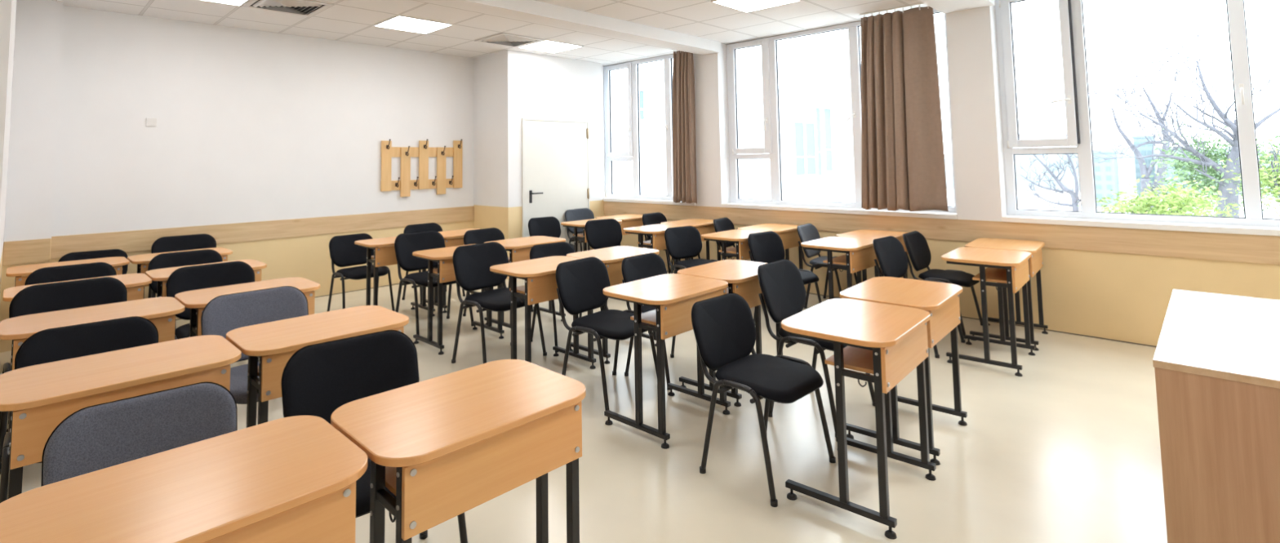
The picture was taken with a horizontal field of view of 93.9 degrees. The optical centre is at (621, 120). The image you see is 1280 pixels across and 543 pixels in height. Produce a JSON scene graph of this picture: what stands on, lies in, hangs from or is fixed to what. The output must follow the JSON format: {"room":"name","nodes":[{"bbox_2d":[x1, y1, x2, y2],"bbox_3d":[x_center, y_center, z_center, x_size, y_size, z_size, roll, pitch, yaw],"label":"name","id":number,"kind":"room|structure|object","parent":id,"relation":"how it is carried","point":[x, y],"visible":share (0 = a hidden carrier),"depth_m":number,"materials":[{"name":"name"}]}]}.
{"room":"classroom","nodes":[
{"label":"classroom","id":0,"kind":"room"},
{"bbox_2d":[0,0,17,302],"bbox_3d":[-4.326,0.308,3.906,3.200,2.984,0.422,-5,-5,44],"label":"wall","id":1,"kind":"structure","parent":0,"point":[7,7],"depth_m":3.00,"materials":[{"name":"white paint"}]},
{"bbox_2d":[2,238,50,265],"bbox_3d":[-4.949,1.093,4.975,0.014,0.193,0.276,-5,-5,44],"label":"trim","id":2,"kind":"structure","parent":1,"relation":"attached to","point":[34,251],"depth_m":4.97,"materials":[{"name":"brown wood"}]},
{"bbox_2d":[50,5,474,319],"bbox_3d":[-3.748,0.484,6.618,0.200,2.984,4.700,-5,-5,44],"label":"wall","id":3,"kind":"structure","parent":0,"point":[253,126],"depth_m":6.30,"materials":[{"name":"white paint"}]},
{"bbox_2d":[0,0,62,352],"bbox_3d":[-5.019,0.399,5.083,0.155,2.984,0.283,-5,-5,44],"label":"pilaster","id":4,"kind":"object","parent":3,"relation":"attached to","point":[28,212],"visible":0.62,"depth_m":5.05,"materials":[{"name":"white paint"}]},
{"bbox_2d":[50,205,474,259],"bbox_3d":[-3.485,1.185,6.673,0.014,0.195,4.191,-5,-5,44],"label":"trim","id":5,"kind":"structure","parent":3,"relation":"attached to","point":[134,240],"depth_m":6.35,"materials":[{"name":"brown wood"}]},
{"bbox_2d":[380,138,462,196],"bbox_3d":[-2.511,0.595,7.638,0.114,0.728,1.103,-5,-5,44],"label":"coat rack","id":6,"kind":"object","parent":3,"relation":"attached to","point":[405,184],"visible":1,"depth_m":7.63,"materials":[{"name":"brown wood"}]},
{"bbox_2d":[52,0,677,66],"bbox_3d":[-2.495,-1.057,6.093,2.900,0.080,7.800,-5,-5,44],"label":"ceiling","id":7,"kind":"structure","parent":0,"point":[347,20],"depth_m":6.28,"materials":[{"name":"tile"}]},
{"bbox_2d":[201,0,248,6],"bbox_3d":[-3.454,-1.071,5.003,0.594,0.010,0.594,-5,-5,44],"label":"recessed light","id":8,"kind":"object","parent":7,"relation":"in","point":[236,2],"visible":1,"depth_m":5.29,"materials":[{"name":"white"}]},
{"bbox_2d":[207,0,245,4],"bbox_3d":[-3.454,-1.073,5.003,0.570,0.005,0.570,-5,-5,44],"label":"diffuser","id":9,"kind":"object","parent":8,"relation":"attached to","point":[225,2],"depth_m":5.29,"materials":[{"name":"plastic"}]},
{"bbox_2d":[241,0,333,17],"bbox_3d":[-3.033,-1.042,5.429,0.594,0.024,0.594,-5,-5,44],"label":"ceiling vent","id":10,"kind":"object","parent":7,"relation":"in","point":[310,8],"visible":1,"depth_m":5.42,"materials":[{"name":"white"}]},
{"bbox_2d":[373,14,453,34],"bbox_3d":[-2.189,-1.003,6.282,0.594,0.010,0.594,-5,-5,44],"label":"recessed light","id":11,"kind":"object","parent":7,"relation":"in","point":[398,22],"visible":1,"depth_m":6.26,"materials":[{"name":"white"}]},
{"bbox_2d":[474,32,544,47],"bbox_3d":[-1.334,-0.951,7.134,0.594,0.024,0.594,-5,-5,44],"label":"ceiling vent","id":12,"kind":"object","parent":7,"relation":"in","point":[502,38],"visible":1,"depth_m":7.08,"materials":[{"name":"white"}]},
{"bbox_2d":[517,39,583,53],"bbox_3d":[-0.898,-0.935,7.568,0.594,0.010,0.594,-5,-5,44],"label":"recessed light","id":13,"kind":"object","parent":7,"relation":"in","point":[548,46],"visible":1,"depth_m":7.55,"materials":[{"name":"white"}]},
{"bbox_2d":[671,48,697,203],"bbox_3d":[0.788,0.050,7.699,0.381,2.011,0.101,-5,-5,44],"label":"curtain","id":14,"kind":"object","parent":7,"relation":"hanging from","point":[684,146],"visible":0.98,"depth_m":7.64,"materials":[{"name":"brown fabric"}]},
{"bbox_2d":[473,49,604,279],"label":"wall","id":15,"kind":"structure","parent":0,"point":[510,86],"depth_m":8.03,"materials":[{"name":"white paint"}]},
{"bbox_2d":[521,118,590,252],"bbox_3d":[-0.852,1.011,8.145,0.087,2.052,1.164,-5,-5,44],"label":"door","id":16,"kind":"structure","parent":15,"relation":"attached to","point":[555,153],"depth_m":8.14,"materials":[{"name":"beige paint"}]},
{"bbox_2d":[0,271,1167,542],"bbox_3d":[-0.067,1.768,3.610,9.700,0.100,7.900,-5,-5,44],"label":"floor","id":17,"kind":"structure","parent":0,"point":[1068,449],"depth_m":2.96,"materials":[{"name":"tile"}]},
{"bbox_2d":[0,276,127,474],"bbox_3d":[-3.019,1.330,3.282,0.540,0.819,0.564,-5,-5,43],"label":"chair","id":18,"kind":"object","parent":17,"relation":"on","point":[55,296],"visible":0.23,"depth_m":3.43,"materials":[{"name":"black"}]},
{"bbox_2d":[5,256,129,364],"bbox_3d":[-4.211,1.472,4.542,0.484,0.745,0.679,-5,-5,44],"label":"school desk","id":19,"kind":"object","parent":17,"relation":"on","point":[117,262],"visible":0.32,"depth_m":4.56,"materials":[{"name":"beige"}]},
{"bbox_2d":[24,262,116,285],"bbox_3d":[-3.753,1.413,4.083,0.518,0.787,0.542,-5,-5,44],"label":"chair","id":20,"kind":"object","parent":17,"relation":"on","point":[81,271],"visible":0.09,"depth_m":4.25,"materials":[{"name":"black"}]},
{"bbox_2d":[2,273,151,431],"bbox_3d":[-3.407,1.405,3.743,0.484,0.745,0.679,-5,-5,44],"label":"school desk","id":21,"kind":"object","parent":17,"relation":"on","point":[135,282],"visible":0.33,"depth_m":3.80,"materials":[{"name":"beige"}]},
{"bbox_2d":[0,316,158,502],"bbox_3d":[-2.214,1.284,2.489,0.536,0.778,0.513,3,-5,-44],"label":"chair","id":22,"kind":"object","parent":17,"relation":"on","point":[63,343],"visible":0.2,"depth_m":2.63,"materials":[{"name":"black"}]},
{"bbox_2d":[0,297,184,431],"bbox_3d":[-2.628,1.340,2.972,0.484,0.745,0.679,-5,-5,44],"label":"school desk","id":23,"kind":"object","parent":17,"relation":"on","point":[161,311],"visible":0.43,"depth_m":2.98,"materials":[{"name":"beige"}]},
{"bbox_2d":[57,248,128,274],"bbox_3d":[-4.438,1.498,4.990,0.524,0.761,0.501,2,-5,-38],"label":"chair","id":24,"kind":"object","parent":17,"relation":"on","point":[78,255],"visible":0.09,"depth_m":5.19,"materials":[{"name":"black"}]},
{"bbox_2d":[0,334,241,499],"bbox_3d":[-1.836,1.275,2.192,0.484,0.745,0.679,-5,-5,44],"label":"school desk","id":25,"kind":"object","parent":17,"relation":"on","point":[40,397],"visible":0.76,"depth_m":2.08,"materials":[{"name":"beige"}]},
{"bbox_2d":[40,382,237,486],"bbox_3d":[-1.318,1.223,1.670,0.524,0.762,0.502,3,-5,-42],"label":"chair","id":26,"kind":"object","parent":17,"relation":"on","point":[95,437],"visible":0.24,"depth_m":1.82,"materials":[{"name":"grey fabric"}]},
{"bbox_2d":[127,247,232,298],"bbox_3d":[-3.707,1.496,5.015,0.484,0.745,0.679,-5,-5,44],"label":"school desk","id":27,"kind":"object","parent":17,"relation":"on","point":[143,260],"visible":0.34,"depth_m":4.91,"materials":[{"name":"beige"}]},
{"bbox_2d":[147,233,216,297],"bbox_3d":[-4.002,1.494,5.497,0.568,0.825,0.544,3,-5,-42],"label":"chair","id":28,"kind":"object","parent":17,"relation":"on","point":[192,242],"visible":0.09,"depth_m":5.67,"materials":[{"name":"black"}]},
{"bbox_2d":[0,415,368,542],"bbox_3d":[-0.982,1.203,1.343,0.484,0.745,0.679,-5,-5,44],"label":"school desk","id":29,"kind":"object","parent":17,"relation":"on","point":[291,479],"visible":1,"depth_m":1.35,"materials":[{"name":"brown"}]},
{"bbox_2d":[147,248,222,297],"bbox_3d":[-3.336,1.437,4.609,0.548,0.796,0.525,3,-5,-43],"label":"chair","id":30,"kind":"object","parent":17,"relation":"on","point":[171,260],"visible":0.09,"depth_m":4.77,"materials":[{"name":"black"}]},
{"bbox_2d":[145,259,266,297],"bbox_3d":[-2.982,1.436,4.292,0.484,0.745,0.679,-5,-5,44],"label":"school desk","id":31,"kind":"object","parent":17,"relation":"on","point":[161,275],"visible":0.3,"depth_m":4.22,"materials":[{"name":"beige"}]},
{"bbox_2d":[166,261,258,361],"bbox_3d":[-2.588,1.363,3.836,0.538,0.816,0.562,-5,-5,44],"label":"chair","id":32,"kind":"object","parent":17,"relation":"on","point":[183,279],"visible":0.18,"depth_m":3.98,"materials":[{"name":"black"}]},
{"bbox_2d":[174,276,319,337],"bbox_3d":[-2.191,1.370,3.509,0.484,0.745,0.679,-5,-5,44],"label":"school desk","id":33,"kind":"object","parent":17,"relation":"on","point":[196,300],"visible":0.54,"depth_m":3.52,"materials":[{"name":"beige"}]},
{"bbox_2d":[200,285,308,404],"bbox_3d":[-1.767,1.295,2.979,0.533,0.809,0.557,-5,-5,44],"label":"chair","id":34,"kind":"object","parent":17,"relation":"on","point":[224,313],"visible":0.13,"depth_m":3.10,"materials":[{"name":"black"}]},
{"bbox_2d":[225,305,408,427],"bbox_3d":[-1.359,1.301,2.692,0.484,0.745,0.679,-5,-5,44],"label":"school desk","id":35,"kind":"object","parent":17,"relation":"on","point":[274,343],"visible":0.51,"depth_m":2.54,"materials":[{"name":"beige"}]},
{"bbox_2d":[327,233,395,311],"bbox_3d":[-2.620,1.541,5.983,0.498,0.755,0.520,-4,-5,41],"label":"chair","id":36,"kind":"object","parent":17,"relation":"on","point":[344,252],"visible":0.77,"depth_m":6.01,"materials":[{"name":"black"}]},
{"bbox_2d":[280,329,467,542],"bbox_3d":[-0.882,1.225,2.098,0.552,0.801,0.528,3,-5,-41],"label":"chair","id":37,"kind":"object","parent":17,"relation":"on","point":[319,379],"visible":0.27,"depth_m":2.24,"materials":[{"name":"black"}]},
{"bbox_2d":[354,236,435,315],"bbox_3d":[-2.171,1.524,5.762,0.484,0.745,0.679,-5,-5,44],"label":"school desk","id":38,"kind":"object","parent":17,"relation":"on","point":[384,255],"visible":0.5,"depth_m":5.53,"materials":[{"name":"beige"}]},
{"bbox_2d":[401,222,465,304],"bbox_3d":[-2.096,1.559,6.626,0.521,0.791,0.544,-4,-5,42],"label":"chair","id":39,"kind":"object","parent":17,"relation":"on","point":[427,226],"visible":0.09,"depth_m":6.75,"materials":[{"name":"black"}]},
{"bbox_2d":[394,230,474,340],"bbox_3d":[-1.715,1.447,5.404,0.550,0.835,0.575,-4,-5,41],"label":"chair","id":40,"kind":"object","parent":17,"relation":"on","point":[405,244],"visible":0.56,"depth_m":5.44,"materials":[{"name":"black"}]},
{"bbox_2d":[330,359,586,542],"bbox_3d":[-0.476,1.228,1.812,0.679,0.745,0.484,3,-5,-45],"label":"school desk","id":41,"kind":"object","parent":17,"relation":"on","point":[446,446],"visible":1,"depth_m":1.70,"materials":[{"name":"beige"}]},
{"bbox_2d":[385,466,396,495],"bbox_3d":[-0.426,0.991,1.774,0.524,0.016,0.242,3,-6,-45],"label":"shelf","id":42,"kind":"object","parent":41,"relation":"attached to","point":[390,472],"depth_m":1.62,"materials":[{"name":"brown wood"}]},
{"bbox_2d":[412,244,505,355],"bbox_3d":[-1.350,1.458,4.988,0.484,0.745,0.679,-5,-5,44],"label":"school desk","id":43,"kind":"object","parent":17,"relation":"on","point":[445,270],"visible":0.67,"depth_m":4.75,"materials":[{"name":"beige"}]},
{"bbox_2d":[426,228,493,312],"bbox_3d":[-1.704,1.552,6.284,0.484,0.745,0.679,-5,-5,44],"label":"school desk","id":44,"kind":"object","parent":17,"relation":"on","point":[451,235],"visible":0.14,"depth_m":6.04,"materials":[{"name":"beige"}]},
{"bbox_2d":[462,227,533,316],"bbox_3d":[-1.233,1.490,5.887,0.528,0.801,0.552,-4,-5,42],"label":"chair","id":45,"kind":"object","parent":17,"relation":"on","point":[482,235],"visible":0.13,"depth_m":6.04,"materials":[{"name":"black"}]},
{"bbox_2d":[451,241,546,363],"bbox_3d":[-0.948,1.379,4.540,0.547,0.829,0.571,-4,-5,42],"label":"chair","id":46,"kind":"object","parent":17,"relation":"on","point":[472,264],"visible":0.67,"depth_m":4.57,"materials":[{"name":"black"}]},
{"bbox_2d":[484,235,565,328],"bbox_3d":[-0.883,1.487,5.510,0.484,0.745,0.679,-5,-5,44],"label":"school desk","id":47,"kind":"object","parent":17,"relation":"on","point":[519,248],"visible":0.38,"depth_m":5.35,"materials":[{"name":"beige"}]},
{"bbox_2d":[489,255,595,368],"bbox_3d":[-0.545,1.393,4.224,0.484,0.745,0.679,-5,-5,44],"label":"school desk","id":48,"kind":"object","parent":17,"relation":"on","point":[539,274],"visible":0.49,"depth_m":4.01,"materials":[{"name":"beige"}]},
{"bbox_2d":[528,216,573,248],"bbox_3d":[-0.856,1.604,7.415,0.530,0.770,0.507,2,-5,-39],"label":"chair","id":49,"kind":"object","parent":17,"relation":"on","point":[549,226],"visible":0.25,"depth_m":7.59,"materials":[{"name":"black"}]},
{"bbox_2d":[529,241,601,352],"bbox_3d":[-0.464,1.434,4.987,0.527,0.765,0.504,2,-5,-41],"label":"chair","id":50,"kind":"object","parent":17,"relation":"on","point":[561,248],"visible":0.17,"depth_m":5.11,"materials":[{"name":"black"}]},
{"bbox_2d":[564,208,594,251],"bbox_3d":[-0.449,1.627,8.158,0.559,0.812,0.535,2,-5,-40],"label":"chair","id":51,"kind":"object","parent":17,"relation":"on","point":[580,214],"visible":0.33,"depth_m":8.29,"materials":[{"name":"fabric"}]},
{"bbox_2d":[560,218,622,252],"bbox_3d":[-0.352,1.594,7.203,0.484,0.745,0.679,-5,-5,44],"label":"school desk","id":52,"kind":"object","parent":17,"relation":"on","point":[576,224],"visible":0.33,"depth_m":6.99,"materials":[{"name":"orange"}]},
{"bbox_2d":[584,218,622,250],"bbox_3d":[-0.092,1.525,6.661,0.552,0.801,0.528,2,-5,-34],"label":"chair","id":53,"kind":"object","parent":17,"relation":"on","point":[604,233],"visible":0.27,"depth_m":6.84,"materials":[{"name":"black"}]},
{"bbox_2d":[555,257,657,410],"bbox_3d":[-0.100,1.329,3.846,0.532,0.808,0.556,-4,-5,39],"label":"chair","id":54,"kind":"object","parent":17,"relation":"on","point":[580,282],"visible":0.86,"depth_m":3.87,"materials":[{"name":"black"}]},
{"bbox_2d":[566,245,658,364],"bbox_3d":[-0.057,1.420,4.718,0.484,0.745,0.679,-5,-5,45],"label":"school desk","id":55,"kind":"object","parent":17,"relation":"on","point":[612,257],"visible":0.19,"depth_m":4.57,"materials":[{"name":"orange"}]},
{"bbox_2d":[595,213,649,248],"bbox_3d":[0.037,1.628,7.795,0.484,0.745,0.679,-5,-5,44],"label":"school desk","id":56,"kind":"object","parent":17,"relation":"on","point":[636,220],"visible":0.21,"depth_m":7.67,"materials":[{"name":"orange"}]},
{"bbox_2d":[621,253,675,390],"bbox_3d":[0.310,1.364,4.205,0.510,0.775,0.533,-5,-5,43],"label":"chair","id":57,"kind":"object","parent":17,"relation":"on","point":[634,268],"visible":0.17,"depth_m":4.32,"materials":[{"name":"black"}]},
{"bbox_2d":[622,223,688,273],"bbox_3d":[0.392,1.531,6.450,0.484,0.745,0.679,-5,-5,44],"label":"school desk","id":58,"kind":"object","parent":17,"relation":"on","point":[656,232],"visible":0.35,"depth_m":6.24,"materials":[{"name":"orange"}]},
{"bbox_2d":[602,273,730,448],"bbox_3d":[0.268,1.327,3.429,0.484,0.745,0.679,-5,-5,44],"label":"school desk","id":59,"kind":"object","parent":17,"relation":"on","point":[673,296],"visible":0.86,"depth_m":3.22,"materials":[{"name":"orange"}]},
{"bbox_2d":[630,309,656,325],"bbox_3d":[0.319,1.090,3.392,0.242,0.016,0.524,-5,-5,44],"label":"shelf","id":60,"kind":"object","parent":59,"relation":"attached to","point":[650,317],"depth_m":3.25,"materials":[{"name":"brown wood"}]},
{"bbox_2d":[642,212,693,273],"bbox_3d":[0.579,1.567,7.435,0.528,0.801,0.552,-4,-5,41],"label":"chair","id":61,"kind":"object","parent":17,"relation":"on","point":[655,218],"visible":0.16,"depth_m":7.57,"materials":[{"name":"black"}]},
{"bbox_2d":[660,218,720,271],"bbox_3d":[0.830,1.561,6.992,0.484,0.745,0.679,-5,-5,44],"label":"school desk","id":62,"kind":"object","parent":17,"relation":"on","point":[704,226],"visible":0.16,"depth_m":6.93,"materials":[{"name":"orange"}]},
{"bbox_2d":[664,226,728,287],"bbox_3d":[0.746,1.481,6.014,0.533,0.774,0.510,2,-5,-33],"label":"chair","id":63,"kind":"object","parent":17,"relation":"on","point":[683,242],"visible":0.6,"depth_m":6.15,"materials":[{"name":"black"}]},
{"bbox_2d":[677,259,782,406],"bbox_3d":[0.736,1.354,3.935,0.484,0.745,0.679,-5,-5,43],"label":"school desk","id":64,"kind":"object","parent":17,"relation":"on","point":[741,277],"visible":0.41,"depth_m":3.80,"materials":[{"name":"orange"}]},
{"bbox_2d":[713,217,746,260],"bbox_3d":[1.345,1.512,6.721,0.522,0.792,0.545,-4,-5,35],"label":"chair","id":65,"kind":"object","parent":17,"relation":"on","point":[725,224],"visible":0.2,"depth_m":6.84,"materials":[{"name":"black"}]},
{"bbox_2d":[701,229,766,288],"bbox_3d":[1.145,1.474,5.792,0.484,0.745,0.679,-5,-5,44],"label":"school desk","id":66,"kind":"object","parent":17,"relation":"on","point":[740,251],"visible":0.44,"depth_m":5.58,"materials":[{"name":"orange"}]},
{"bbox_2d":[691,293,835,506],"bbox_3d":[0.665,1.283,2.910,0.547,0.750,0.535,3,-5,-44],"label":"chair","id":67,"kind":"object","parent":17,"relation":"on","point":[723,326],"visible":1,"depth_m":2.90,"materials":[{"name":"black fabric"}]},
{"bbox_2d":[737,223,803,269],"bbox_3d":[1.598,1.504,6.321,0.484,0.745,0.679,-5,-5,44],"label":"school desk","id":68,"kind":"object","parent":17,"relation":"on","point":[788,234],"visible":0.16,"depth_m":6.26,"materials":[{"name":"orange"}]},
{"bbox_2d":[747,231,822,324],"bbox_3d":[1.458,1.419,5.350,0.541,0.786,0.518,2,-5,-38],"label":"chair","id":69,"kind":"object","parent":17,"relation":"on","point":[767,246],"visible":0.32,"depth_m":5.49,"materials":[{"name":"black"}]},
{"bbox_2d":[757,258,875,437],"bbox_3d":[1.140,1.281,3.533,0.542,0.823,0.567,-4,-5,42],"label":"chair","id":70,"kind":"object","parent":17,"relation":"on","point":[781,284],"visible":0.51,"depth_m":3.58,"materials":[{"name":"black"}]},
{"bbox_2d":[796,222,857,308],"bbox_3d":[2.082,1.454,5.997,0.517,0.785,0.541,-4,-5,39],"label":"chair","id":71,"kind":"object","parent":17,"relation":"on","point":[806,232],"visible":0.47,"depth_m":6.02,"materials":[{"name":"black"}]},
{"bbox_2d":[800,235,879,299],"bbox_3d":[1.904,1.417,5.123,0.484,0.745,0.679,-5,-5,44],"label":"school desk","id":72,"kind":"object","parent":17,"relation":"on","point":[860,255],"visible":0.47,"depth_m":4.94,"materials":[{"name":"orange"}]},
{"bbox_2d":[822,254,846,265],"bbox_3d":[1.954,1.181,5.086,0.242,0.016,0.524,-5,-5,44],"label":"shelf","id":73,"kind":"object","parent":72,"relation":"attached to","point":[841,260],"depth_m":4.97,"materials":[{"name":"brown wood"}]},
{"bbox_2d":[781,297,936,539],"bbox_3d":[1.074,1.263,2.682,0.484,0.745,0.679,-4,-5,42],"label":"school desk","id":74,"kind":"object","parent":17,"relation":"on","point":[886,341],"visible":1,"depth_m":2.52,"materials":[{"name":"brown wood"}]},
{"bbox_2d":[824,345,873,373],"bbox_3d":[1.127,1.027,2.647,0.242,0.016,0.524,-4,-5,42],"label":"shelf","id":75,"kind":"object","parent":74,"relation":"attached to","point":[855,358],"depth_m":2.52,"materials":[{"name":"brown wood"}]},
{"bbox_2d":[835,229,908,281],"bbox_3d":[2.383,1.444,5.624,0.484,0.745,0.679,-5,-5,44],"label":"school desk","id":76,"kind":"object","parent":17,"relation":"on","point":[862,233],"visible":0.22,"depth_m":5.61,"materials":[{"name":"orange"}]},
{"bbox_2d":[839,276,967,465],"bbox_3d":[1.533,1.293,3.227,0.484,0.745,0.679,-4,-5,42],"label":"school desk","id":77,"kind":"object","parent":17,"relation":"on","point":[940,300],"visible":0.7,"depth_m":3.13,"materials":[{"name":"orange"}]},
{"bbox_2d":[872,235,965,358],"bbox_3d":[2.340,1.355,4.739,0.552,0.802,0.528,3,-5,-42],"label":"chair","id":78,"kind":"object","parent":17,"relation":"on","point":[891,255],"visible":0.33,"depth_m":4.89,"materials":[{"name":"black"}]},
{"bbox_2d":[902,231,982,338],"bbox_3d":[2.781,1.387,5.186,0.519,0.788,0.542,-5,-5,44],"label":"chair","id":79,"kind":"object","parent":17,"relation":"on","point":[917,246],"visible":0.78,"depth_m":5.20,"materials":[{"name":"black"}]},
{"bbox_2d":[941,247,1035,376],"bbox_3d":[2.683,1.352,4.350,0.484,0.745,0.679,-4,-5,42],"label":"school desk","id":80,"kind":"object","parent":17,"relation":"on","point":[1011,267],"visible":0.99,"depth_m":4.19,"materials":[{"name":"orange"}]},
{"bbox_2d":[972,266,1007,283],"bbox_3d":[2.735,1.116,4.315,0.242,0.016,0.524,-4,-5,42],"label":"shelf","id":81,"kind":"object","parent":80,"relation":"attached to","point":[997,275],"depth_m":4.24,"materials":[{"name":"brown wood"}]},
{"bbox_2d":[964,237,1048,351],"bbox_3d":[3.149,1.380,4.867,0.484,0.745,0.679,-4,-5,41],"label":"school desk","id":82,"kind":"object","parent":17,"relation":"on","point":[1035,261],"visible":0.51,"depth_m":4.78,"materials":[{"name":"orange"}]},
{"bbox_2d":[1152,288,1279,542],"bbox_3d":[2.623,1.209,2.316,0.720,0.755,1.500,-5,-5,44],"label":"desk","id":83,"kind":"object","parent":17,"relation":"on","point":[1216,359],"visible":1,"depth_m":1.98,"materials":[{"name":"brown wood"}]},
{"bbox_2d":[535,0,927,44],"bbox_3d":[-0.380,-1.232,4.008,2.650,0.080,7.800,-5,-5,44],"label":"ceiling","id":84,"kind":"structure","parent":0,"point":[704,19],"depth_m":6.06,"materials":[{"name":"tile"}]},
{"bbox_2d":[416,0,720,55],"bbox_3d":[-1.449,-1.072,4.926,0.265,0.181,7.368,-5,-5,44],"label":"beam","id":85,"kind":"structure","parent":84,"relation":"attached to","point":[529,11],"depth_m":5.90,"materials":[{"name":"white paint"}]},
{"bbox_2d":[711,0,801,12],"bbox_3d":[1.249,-1.108,5.530,0.594,0.010,0.594,-5,-5,44],"label":"recessed light","id":86,"kind":"object","parent":84,"relation":"in","point":[745,6],"visible":1,"depth_m":5.63,"materials":[{"name":"white"}]},
{"bbox_2d":[859,2,948,211],"bbox_3d":[2.690,-0.118,5.820,0.794,1.988,0.120,-5,-5,44],"label":"curtain","id":87,"kind":"object","parent":84,"relation":"hanging from","point":[903,166],"visible":0.99,"depth_m":5.77,"materials":[{"name":"brown fabric"}]},
{"bbox_2d":[917,0,995,13],"bbox_3d":[0.612,-1.247,2.896,0.420,0.172,7.368,-5,-5,44],"label":"beam","id":88,"kind":"structure","parent":84,"relation":"attached to","point":[944,6],"depth_m":5.32,"materials":[{"name":"white paint"}]},
{"bbox_2d":[604,200,1279,347],"bbox_3d":[2.483,1.418,6.298,9.400,0.886,0.324,-5,-5,44],"label":"wall","id":89,"kind":"structure","parent":0,"point":[1113,295],"depth_m":4.82,"materials":[{"name":"beige paint"}]},
{"bbox_2d":[604,53,673,199],"bbox_3d":[0.406,0.109,8.482,1.860,2.002,0.141,-5,-5,44],"label":"window","id":90,"kind":"structure","parent":89,"relation":"attached to","point":[633,131],"depth_m":8.71,"materials":[{"name":"white plastic"}]},
{"bbox_2d":[603,197,695,205],"bbox_3d":[0.411,1.119,8.274,1.684,0.044,0.221,-5,-5,44],"label":"sill","id":91,"kind":"structure","parent":89,"relation":"on","point":[606,199],"depth_m":8.24,"materials":[{"name":"white"}]},
{"bbox_2d":[693,43,730,207],"bbox_3d":[1.185,0.036,7.666,0.400,2.098,0.310,-5,-5,44],"label":"pier","id":92,"kind":"object","parent":89,"relation":"on","point":[712,133],"visible":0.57,"depth_m":7.52,"materials":[{"name":"white paint"}]},
{"bbox_2d":[720,202,957,219],"bbox_3d":[2.225,0.969,6.488,2.624,0.044,0.221,-5,-5,44],"label":"sill","id":93,"kind":"structure","parent":89,"relation":"on","point":[938,215],"depth_m":6.25,"materials":[{"name":"white"}]},
{"bbox_2d":[726,8,956,212],"bbox_3d":[2.283,-0.046,6.632,2.620,2.002,0.141,-5,-5,44],"label":"window","id":94,"kind":"structure","parent":89,"relation":"attached to","point":[771,149],"depth_m":7.09,"materials":[{"name":"white plastic"}]},
{"bbox_2d":[946,0,1007,221],"bbox_3d":[3.318,-0.141,5.564,0.360,2.098,0.310,-5,-5,44],"label":"pier","id":95,"kind":"object","parent":89,"relation":"on","point":[971,33],"visible":0.8,"depth_m":5.43,"materials":[{"name":"white paint"}]},
{"bbox_2d":[995,0,1279,226],"bbox_3d":[4.390,-0.222,4.532,2.620,2.002,0.175,-5,-5,44],"label":"window","id":96,"kind":"structure","parent":89,"relation":"attached to","point":[1077,111],"depth_m":5.04,"materials":[{"name":"white plastic"}]},
{"bbox_2d":[1000,214,1279,235],"bbox_3d":[4.344,0.793,4.400,2.624,0.044,0.221,-5,-5,44],"label":"sill","id":97,"kind":"structure","parent":89,"relation":"on","point":[1175,226],"depth_m":4.58,"materials":[{"name":"white"}]},
{"label":"outside","id":98,"kind":"structure","parent":0,"visible":0},
{"bbox_2d":[840,186,1279,218],"bbox_3d":[77.928,11.012,67.075,150.000,0.300,192.200,-5,-5,44],"label":"ground","id":99,"kind":"structure","parent":98,"point":[1026,199],"depth_m":96.35,"materials":[{"name":"white"}]},
{"bbox_2d":[611,67,849,202],"bbox_3d":[1.476,3.889,20.697,5.700,9.950,17.900,-5,-5,44],"label":"neighbouring wing","id":100,"kind":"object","parent":99,"relation":"on","point":[811,169],"visible":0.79,"depth_m":20.79},
{"bbox_2d":[1019,127,1080,211],"bbox_3d":[9.932,4.205,13.739,1.106,8.116,1.535,-1,-4,5],"label":"tree","id":101,"kind":"object","parent":99,"relation":"on","point":[1076,200],"visible":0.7,"depth_m":13.73,"materials":[{"name":"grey plant"}]},
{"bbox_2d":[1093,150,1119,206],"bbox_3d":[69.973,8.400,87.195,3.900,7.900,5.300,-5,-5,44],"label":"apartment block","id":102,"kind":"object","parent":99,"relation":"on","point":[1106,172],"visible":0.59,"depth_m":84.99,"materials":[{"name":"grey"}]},
{"bbox_2d":[944,146,1279,196],"bbox_3d":[108.739,9.549,119.876,100.000,8.866,33.990,-5,-5,44],"label":"building","id":103,"kind":"structure","parent":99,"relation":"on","point":[1126,166],"depth_m":127.06,"materials":[{"name":"white"}]},
{"bbox_2d":[1131,135,1156,197],"bbox_3d":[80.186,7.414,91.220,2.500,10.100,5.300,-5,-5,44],"label":"apartment block","id":104,"kind":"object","parent":99,"relation":"on","point":[1145,149],"visible":0.45,"depth_m":89.71,"materials":[{"name":"grey"}]},
{"bbox_2d":[1071,43,1217,207],"bbox_3d":[15.082,3.083,17.162,3.541,10.659,2.748,-5,-5,44],"label":"tree","id":105,"kind":"object","parent":99,"relation":"on","point":[1144,170],"visible":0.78,"depth_m":17.42,"materials":[{"name":"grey plant"}]},
{"bbox_2d":[1078,172,1244,217],"bbox_3d":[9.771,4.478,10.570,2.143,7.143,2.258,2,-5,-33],"label":"bush","id":106,"kind":"object","parent":99,"relation":"on","point":[1175,202],"visible":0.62,"depth_m":10.48,"materials":[{"name":"green plant"}]},
{"bbox_2d":[1157,147,1191,205],"bbox_3d":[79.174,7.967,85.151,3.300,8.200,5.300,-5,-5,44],"label":"apartment block","id":107,"kind":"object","parent":99,"relation":"on","point":[1169,171],"visible":0.12,"depth_m":83.58,"materials":[{"name":"grey"}]},
{"bbox_2d":[1092,17,1279,217],"bbox_3d":[12.230,3.045,12.117,3.855,10.134,2.931,-1,-4,0],"label":"tree","id":108,"kind":"object","parent":99,"relation":"on","point":[1204,160],"visible":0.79,"depth_m":12.02,"materials":[{"name":"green plant"}]},
{"bbox_2d":[1212,137,1279,216],"bbox_3d":[11.631,4.076,10.042,2.057,7.813,2.206,-5,-5,44],"label":"tree","id":109,"kind":"object","parent":99,"relation":"on","point":[1269,175],"visible":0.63,"depth_m":10.38,"materials":[{"name":"green plant"}]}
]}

